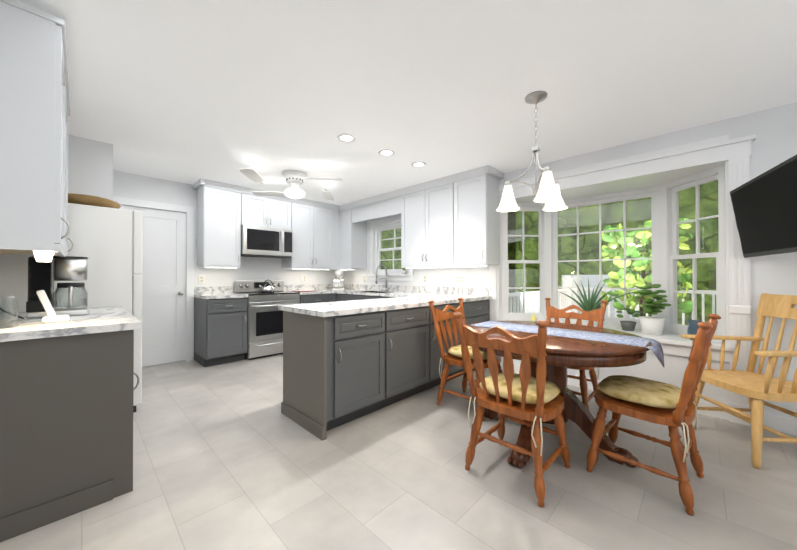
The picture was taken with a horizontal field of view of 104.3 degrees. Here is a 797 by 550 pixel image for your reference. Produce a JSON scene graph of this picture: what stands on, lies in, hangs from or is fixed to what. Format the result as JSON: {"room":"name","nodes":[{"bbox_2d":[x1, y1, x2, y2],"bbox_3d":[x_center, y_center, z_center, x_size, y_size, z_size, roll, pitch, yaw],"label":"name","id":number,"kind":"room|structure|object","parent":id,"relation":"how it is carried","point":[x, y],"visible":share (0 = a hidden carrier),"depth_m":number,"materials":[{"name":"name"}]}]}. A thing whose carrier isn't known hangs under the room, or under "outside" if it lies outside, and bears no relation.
{"room":"eat-in kitchen","nodes":[
{"label":"eat-in kitchen","id":0,"kind":"room"},
{"bbox_2d":[0,0,67,255],"bbox_3d":[-1.988,-0.691,1.599,0.677,1.085,0.350,0,0,44],"label":"upper cabinet","id":1,"kind":"object","parent":0,"relation":"attached to","point":[33,52],"depth_m":1.43,"materials":[{"name":"grey wood"}]},
{"bbox_2d":[0,88,71,255],"bbox_3d":[-2.375,-0.689,1.974,0.666,1.085,0.350,0,0,44],"label":"upper cabinet","id":2,"kind":"object","parent":0,"relation":"attached to","point":[69,194],"depth_m":2.21,"materials":[{"name":"grey wood"}]},
{"bbox_2d":[68,134,112,200],"bbox_3d":[-3.343,-0.945,3.114,0.989,0.639,0.639,0,0,44],"label":"wall","id":3,"kind":"structure","parent":0,"point":[90,166],"depth_m":2.89,"materials":[{"name":"paint"}]},
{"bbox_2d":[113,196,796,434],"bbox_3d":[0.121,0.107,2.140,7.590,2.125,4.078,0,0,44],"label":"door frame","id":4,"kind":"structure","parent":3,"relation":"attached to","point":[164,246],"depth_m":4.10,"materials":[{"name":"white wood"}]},
{"bbox_2d":[113,170,343,292],"bbox_3d":[-2.550,-0.037,4.737,0.140,2.440,4.360,0,0,44],"label":"wall","id":5,"kind":"structure","parent":0,"point":[134,186],"depth_m":4.40,"materials":[{"name":"paint"}]},
{"bbox_2d":[196,184,243,267],"bbox_3d":[-2.544,-0.659,4.390,0.349,1.060,0.467,0,0,44],"label":"upper cabinet","id":6,"kind":"object","parent":5,"relation":"attached to","point":[219,210],"depth_m":4.25,"materials":[{"name":"grey wood"}]},
{"bbox_2d":[194,284,327,295],"bbox_3d":[-1.960,0.223,5.222,0.019,0.100,2.551,0,0,44],"label":"backsplash","id":7,"kind":"structure","parent":5,"relation":"attached to","point":[283,288],"depth_m":5.13,"materials":[{"name":"white stone"}]},
{"bbox_2d":[240,216,292,257],"bbox_3d":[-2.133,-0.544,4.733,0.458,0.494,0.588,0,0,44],"label":"microwave","id":8,"kind":"object","parent":5,"relation":"attached to","point":[257,237],"depth_m":4.58,"materials":[{"name":"grey metal"}]},
{"bbox_2d":[244,192,291,223],"bbox_3d":[-2.114,-0.957,4.833,0.349,0.460,0.760,0,0,44],"label":"upper cabinet","id":9,"kind":"object","parent":5,"relation":"attached to","point":[255,207],"depth_m":4.71,"materials":[{"name":"grey wood"}]},
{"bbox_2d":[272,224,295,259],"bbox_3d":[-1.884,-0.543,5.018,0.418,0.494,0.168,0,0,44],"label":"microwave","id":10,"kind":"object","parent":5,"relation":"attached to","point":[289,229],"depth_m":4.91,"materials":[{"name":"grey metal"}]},
{"bbox_2d":[282,200,335,267],"bbox_3d":[-1.543,-0.654,5.419,0.349,1.060,0.872,0,0,44],"label":"upper cabinet","id":11,"kind":"object","parent":5,"relation":"attached to","point":[315,224],"depth_m":5.27,"materials":[{"name":"grey wood"}]},
{"bbox_2d":[0,354,796,549],"bbox_3d":[0.171,1.209,2.086,7.750,0.080,4.380,0,0,44],"label":"floor","id":12,"kind":"structure","parent":0,"point":[228,456],"depth_m":1.72,"materials":[{"name":"tile"}]},
{"bbox_2d":[0,332,135,541],"bbox_3d":[-1.898,0.730,1.692,0.687,0.875,0.620,0,0,44],"label":"base cabinet","id":13,"kind":"object","parent":12,"relation":"on","point":[70,340],"depth_m":1.49,"materials":[{"name":"grey wood"}]},
{"bbox_2d":[0,308,141,343],"bbox_3d":[-2.064,0.274,1.877,1.240,0.037,0.650,0,0,44],"label":"countertop","id":14,"kind":"structure","parent":13,"relation":"on","point":[51,322],"depth_m":1.63,"materials":[{"name":"white stone"}]},
{"bbox_2d":[0,296,17,328],"bbox_3d":[-1.910,0.179,1.492,0.094,0.150,0.096,0,0,44],"label":"glass jar","id":15,"kind":"object","parent":14,"relation":"on","point":[14,316],"depth_m":1.51,"materials":[{"name":"clear glass"}]},
{"bbox_2d":[0,193,142,412],"bbox_3d":[-2.748,0.274,2.658,0.770,1.795,0.765,0,0,44],"label":"refrigerator","id":16,"kind":"object","parent":12,"relation":"on","point":[107,238],"depth_m":2.44,"materials":[{"name":"grey metal"}]},
{"bbox_2d":[194,296,243,366],"bbox_3d":[-2.457,0.743,4.277,0.620,0.875,0.496,0,0,44],"label":"base cabinet","id":17,"kind":"object","parent":12,"relation":"on","point":[218,320],"depth_m":4.05,"materials":[{"name":"grey wood"}]},
{"bbox_2d":[196,288,359,295],"bbox_3d":[-1.741,0.289,5.009,0.630,0.040,2.551,0,0,44],"label":"countertop","id":18,"kind":"structure","parent":17,"relation":"on","point":[313,289],"depth_m":4.53,"materials":[{"name":"white stone"}]},
{"bbox_2d":[234,280,299,359],"bbox_3d":[-1.977,0.632,4.692,0.681,1.100,0.754,0,0,44],"label":"stove","id":19,"kind":"object","parent":12,"relation":"on","point":[264,321],"depth_m":4.44,"materials":[{"name":"silver metal"}]},
{"bbox_2d":[259,280,274,291],"bbox_3d":[-2.068,0.169,4.853,0.187,0.196,0.236,0,0,44],"label":"kettle","id":20,"kind":"object","parent":19,"relation":"on","point":[264,285],"depth_m":4.86,"materials":[{"name":"silver metal"}]},
{"bbox_2d":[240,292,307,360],"bbox_3d":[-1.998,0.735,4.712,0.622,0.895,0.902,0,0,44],"label":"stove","id":21,"kind":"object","parent":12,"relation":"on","point":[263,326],"depth_m":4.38,"materials":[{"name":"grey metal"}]},
{"bbox_2d":[308,292,335,303],"bbox_3d":[-1.524,0.748,5.237,0.620,0.875,0.646,0,0,44],"label":"base cabinet","id":22,"kind":"object","parent":12,"relation":"on","point":[313,297],"depth_m":5.04,"materials":[{"name":"grey wood"}]},
{"bbox_2d":[284,312,391,439],"bbox_3d":[-0.517,0.734,2.664,0.641,0.875,0.647,0,0,44],"label":"base cabinet","id":23,"kind":"object","parent":12,"relation":"on","point":[338,369],"depth_m":2.40,"materials":[{"name":"grey wood"}]},
{"bbox_2d":[276,292,491,315],"bbox_3d":[0.086,0.282,3.286,0.700,0.037,2.476,0,0,44],"label":"countertop","id":24,"kind":"structure","parent":23,"relation":"on","point":[330,307],"depth_m":2.73,"materials":[{"name":"white stone"}]},
{"bbox_2d":[340,292,375,299],"bbox_3d":[-0.375,0.747,5.026,1.062,0.875,0.620,0,0,44],"label":"base cabinet","id":25,"kind":"object","parent":12,"relation":"on","point":[343,295],"depth_m":4.93,"materials":[{"name":"grey wood"}]},
{"bbox_2d":[376,296,383,299],"bbox_3d":[0.205,0.744,4.462,0.830,0.875,0.620,0,0,44],"label":"base cabinet","id":26,"kind":"object","parent":12,"relation":"on","point":[377,297],"depth_m":4.48,"materials":[{"name":"grey wood"}]},
{"bbox_2d":[392,304,435,403],"bbox_3d":[-0.129,0.737,3.063,0.641,0.875,0.734,0,0,44],"label":"base cabinet","id":27,"kind":"object","parent":12,"relation":"on","point":[413,331],"depth_m":2.89,"materials":[{"name":"grey wood"}]},
{"bbox_2d":[436,304,467,385],"bbox_3d":[0.269,0.739,3.520,0.707,0.875,0.744,0,0,44],"label":"base cabinet","id":28,"kind":"object","parent":12,"relation":"on","point":[454,369],"depth_m":3.30,"materials":[{"name":"grey"}]},
{"bbox_2d":[360,288,439,295],"bbox_3d":[-0.173,0.290,4.825,1.875,0.037,0.630,0,0,44],"label":"countertop","id":29,"kind":"structure","parent":28,"relation":"on","point":[363,291],"depth_m":4.51,"materials":[{"name":"white stone"}]},
{"bbox_2d":[375,264,389,290],"bbox_3d":[-0.258,0.047,5.066,0.098,0.450,0.264,0,0,44],"label":"faucet","id":30,"kind":"object","parent":29,"relation":"on","point":[376,279],"depth_m":5.09,"materials":[{"name":"silver metal"}]},
{"bbox_2d":[428,297,501,420],"bbox_3d":[0.638,0.702,2.820,0.538,0.948,0.543,0,0,44],"label":"chair","id":31,"kind":"object","parent":12,"relation":"on","point":[453,356],"visible":0.67,"depth_m":2.78,"materials":[{"name":"brown wood"}]},
{"bbox_2d":[468,300,490,369],"bbox_3d":[0.680,0.741,3.943,0.707,0.875,0.703,0,0,44],"label":"base cabinet","id":32,"kind":"object","parent":12,"relation":"on","point":[478,310],"depth_m":3.75,"materials":[{"name":"grey wood"}]},
{"bbox_2d":[453,312,569,507],"bbox_3d":[0.694,0.697,1.844,0.543,0.948,0.538,0,0,44],"label":"chair","id":33,"kind":"object","parent":12,"relation":"on","point":[519,398],"visible":1,"depth_m":1.72,"materials":[{"name":"brown wood"}]},
{"bbox_2d":[467,321,663,468],"bbox_3d":[1.088,0.792,2.242,1.270,0.760,1.120,0,0,44],"label":"dining table","id":34,"kind":"object","parent":12,"relation":"on","point":[574,345],"visible":0.65,"depth_m":1.98,"materials":[{"name":"brown wood"}]},
{"bbox_2d":[545,298,607,410],"bbox_3d":[1.523,0.701,2.797,0.543,0.948,0.538,0,0,44],"label":"chair","id":35,"kind":"object","parent":12,"relation":"on","point":[595,315],"visible":0.48,"depth_m":2.80,"materials":[{"name":"brown wood"}]},
{"bbox_2d":[587,314,720,515],"bbox_3d":[1.464,0.696,1.789,0.543,0.948,0.538,0,0,-41],"label":"chair","id":36,"kind":"object","parent":12,"relation":"on","point":[673,408],"visible":0.98,"depth_m":1.70,"materials":[{"name":"brown wood"}]},
{"bbox_2d":[681,293,796,468],"bbox_3d":[2.467,0.654,2.106,0.591,1.038,0.605,0,0,4],"label":"chair","id":37,"kind":"object","parent":12,"relation":"on","point":[757,389],"visible":0.92,"depth_m":2.13,"materials":[{"name":"brown wood"}]},
{"bbox_2d":[19,0,796,205],"bbox_3d":[0.328,-1.320,2.260,7.750,0.100,4.830,0,0,44],"label":"ceiling","id":38,"kind":"structure","parent":0,"point":[192,92],"depth_m":2.02,"materials":[{"name":"paint"}]},
{"bbox_2d":[240,168,342,200],"bbox_3d":[-1.293,-1.108,3.855,1.079,0.306,1.079,0,0,-18],"label":"ceiling fan","id":39,"kind":"object","parent":38,"relation":"hanging from","point":[295,179],"visible":1,"depth_m":3.77,"materials":[{"name":"white"}]},
{"bbox_2d":[337,134,355,141],"bbox_3d":[-0.480,-1.263,2.856,0.169,0.007,0.169,0,0,38],"label":"recessed light","id":40,"kind":"object","parent":38,"relation":"in","point":[352,138],"depth_m":2.85,"materials":[{"name":"white"}]},
{"bbox_2d":[378,149,394,155],"bbox_3d":[-0.124,-1.261,3.193,0.169,0.007,0.169,0,0,38],"label":"recessed light","id":41,"kind":"object","parent":38,"relation":"in","point":[384,152],"depth_m":3.19,"materials":[{"name":"white plastic"}]},
{"bbox_2d":[411,162,425,166],"bbox_3d":[0.232,-1.259,3.531,0.169,0.007,0.169,0,0,38],"label":"recessed light","id":42,"kind":"object","parent":38,"relation":"in","point":[416,164],"depth_m":3.53,"materials":[{"name":"white"}]},
{"bbox_2d":[497,91,566,211],"bbox_3d":[0.968,-0.880,2.238,0.476,0.779,0.492,0,0,44],"label":"pendant chandelier","id":43,"kind":"object","parent":38,"relation":"hanging from","point":[547,190],"visible":1,"depth_m":2.20,"materials":[{"name":"white glass"}]},
{"bbox_2d":[344,102,796,419],"bbox_3d":[1.591,-0.043,3.654,7.590,2.440,0.140,0,0,44],"label":"wall","id":44,"kind":"structure","parent":0,"point":[774,142],"depth_m":2.52,"materials":[{"name":"paint"}]},
{"bbox_2d":[340,204,367,267],"bbox_3d":[-0.849,-0.688,5.681,0.410,1.130,0.350,0,0,44],"label":"upper cabinet","id":45,"kind":"object","parent":44,"relation":"attached to","point":[353,217],"depth_m":5.51,"materials":[{"name":"grey wood"}]},
{"bbox_2d":[368,216,414,280],"bbox_3d":[-0.109,-0.432,5.256,1.070,1.055,0.175,0,0,44],"label":"window","id":46,"kind":"structure","parent":44,"relation":"in","point":[377,227],"depth_m":5.38,"materials":[{"name":"white wood"}]},
{"bbox_2d":[348,284,488,295],"bbox_3d":[0.053,0.222,5.030,3.137,0.100,0.020,0,0,44],"label":"backsplash","id":47,"kind":"structure","parent":44,"relation":"attached to","point":[371,288],"depth_m":4.74,"materials":[{"name":"white stone"}]},
{"bbox_2d":[400,180,447,267],"bbox_3d":[0.513,-0.659,4.358,0.986,1.060,0.350,0,0,44],"label":"upper cabinet","id":48,"kind":"object","parent":44,"relation":"attached to","point":[423,211],"depth_m":4.25,"materials":[{"name":"grey wood"}]},
{"bbox_2d":[448,172,499,267],"bbox_3d":[0.959,-0.662,3.924,0.528,1.060,0.350,0,0,44],"label":"upper cabinet","id":49,"kind":"object","parent":44,"relation":"attached to","point":[473,201],"depth_m":3.77,"materials":[{"name":"grey wood"}]},
{"bbox_2d":[502,165,724,341],"bbox_3d":[2.209,-0.174,3.458,2.101,1.500,0.520,0,0,44],"label":"bay window","id":50,"kind":"structure","parent":44,"relation":"in","point":[665,223],"depth_m":3.30,"materials":[{"name":"white wood"}]},
{"bbox_2d":[497,135,729,349],"bbox_3d":[2.171,0.026,3.418,2.000,2.300,0.670,0,0,44],"label":"window frame","id":51,"kind":"structure","parent":44,"relation":"attached to","point":[654,173],"depth_m":2.95,"materials":[{"name":"white wood"}]},
{"bbox_2d":[530,313,536,320],"bbox_3d":[1.657,0.520,3.797,0.072,0.112,0.072,0,0,44],"label":"candle","id":52,"kind":"object","parent":51,"relation":"on","point":[533,317],"visible":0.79,"depth_m":3.78,"materials":[{"name":"yellow wax"}]},
{"bbox_2d":[557,278,632,326],"bbox_3d":[2.146,0.303,3.310,0.666,0.540,0.585,0,0,44],"label":"aloe plant","id":53,"kind":"object","parent":51,"relation":"on","point":[588,304],"visible":0.65,"depth_m":3.35,"materials":[{"name":"green plant"}]},
{"bbox_2d":[616,307,641,330],"bbox_3d":[2.385,0.453,3.206,0.225,0.240,0.213,0,0,44],"label":"plant","id":54,"kind":"object","parent":51,"relation":"on","point":[628,325],"visible":0.98,"depth_m":3.16,"materials":[{"name":"green plant"}]},
{"bbox_2d":[633,284,670,335],"bbox_3d":[2.449,0.330,2.994,0.297,0.484,0.308,0,0,44],"label":"leafy plant","id":55,"kind":"object","parent":51,"relation":"on","point":[650,325],"visible":1,"depth_m":2.93,"materials":[{"name":"green plant"}]},
{"bbox_2d":[687,320,701,339],"bbox_3d":[2.612,0.485,2.729,0.100,0.170,0.100,0,0,44],"label":"vase","id":56,"kind":"object","parent":51,"relation":"on","point":[693,327],"visible":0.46,"depth_m":2.71,"materials":[{"name":"blue glass"}]},
{"bbox_2d":[489,134,755,425],"bbox_3d":[1.937,0.050,3.177,2.280,2.250,0.059,0,0,44],"label":"window trim","id":57,"kind":"structure","parent":44,"relation":"in","point":[739,309],"depth_m":2.46,"materials":[{"name":"white wood"}]},
{"bbox_2d":[730,154,796,257],"bbox_3d":[2.584,-0.407,1.967,0.612,0.540,0.900,0,0,44],"label":"wall-mounted tv","id":58,"kind":"object","parent":44,"relation":"attached to","point":[764,204],"visible":0.98,"depth_m":2.03,"materials":[{"name":"black plastic"}]},
{"label":"outside","id":59,"kind":"structure","parent":0,"visible":0},
{"bbox_2d":[509,275,715,324],"bbox_3d":[3.997,1.351,8.281,34.000,2.700,9.860,0,0,44],"label":"deck","id":60,"kind":"object","parent":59,"point":[530,296],"depth_m":5.92,"materials":[{"name":"grey wood"}]},
{"bbox_2d":[601,218,692,315],"bbox_3d":[3.261,0.233,4.114,1.027,1.935,0.943,0,0,44],"label":"bush","id":61,"kind":"object","parent":60,"relation":"on","point":[636,247],"depth_m":4.00,"materials":[{"name":"green plant"}]},
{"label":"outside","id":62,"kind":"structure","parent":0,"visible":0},
{"bbox_2d":[381,181,718,324],"bbox_3d":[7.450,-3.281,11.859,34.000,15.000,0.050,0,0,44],"label":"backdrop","id":63,"kind":"structure","parent":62,"point":[708,271],"depth_m":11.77,"materials":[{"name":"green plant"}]}
]}

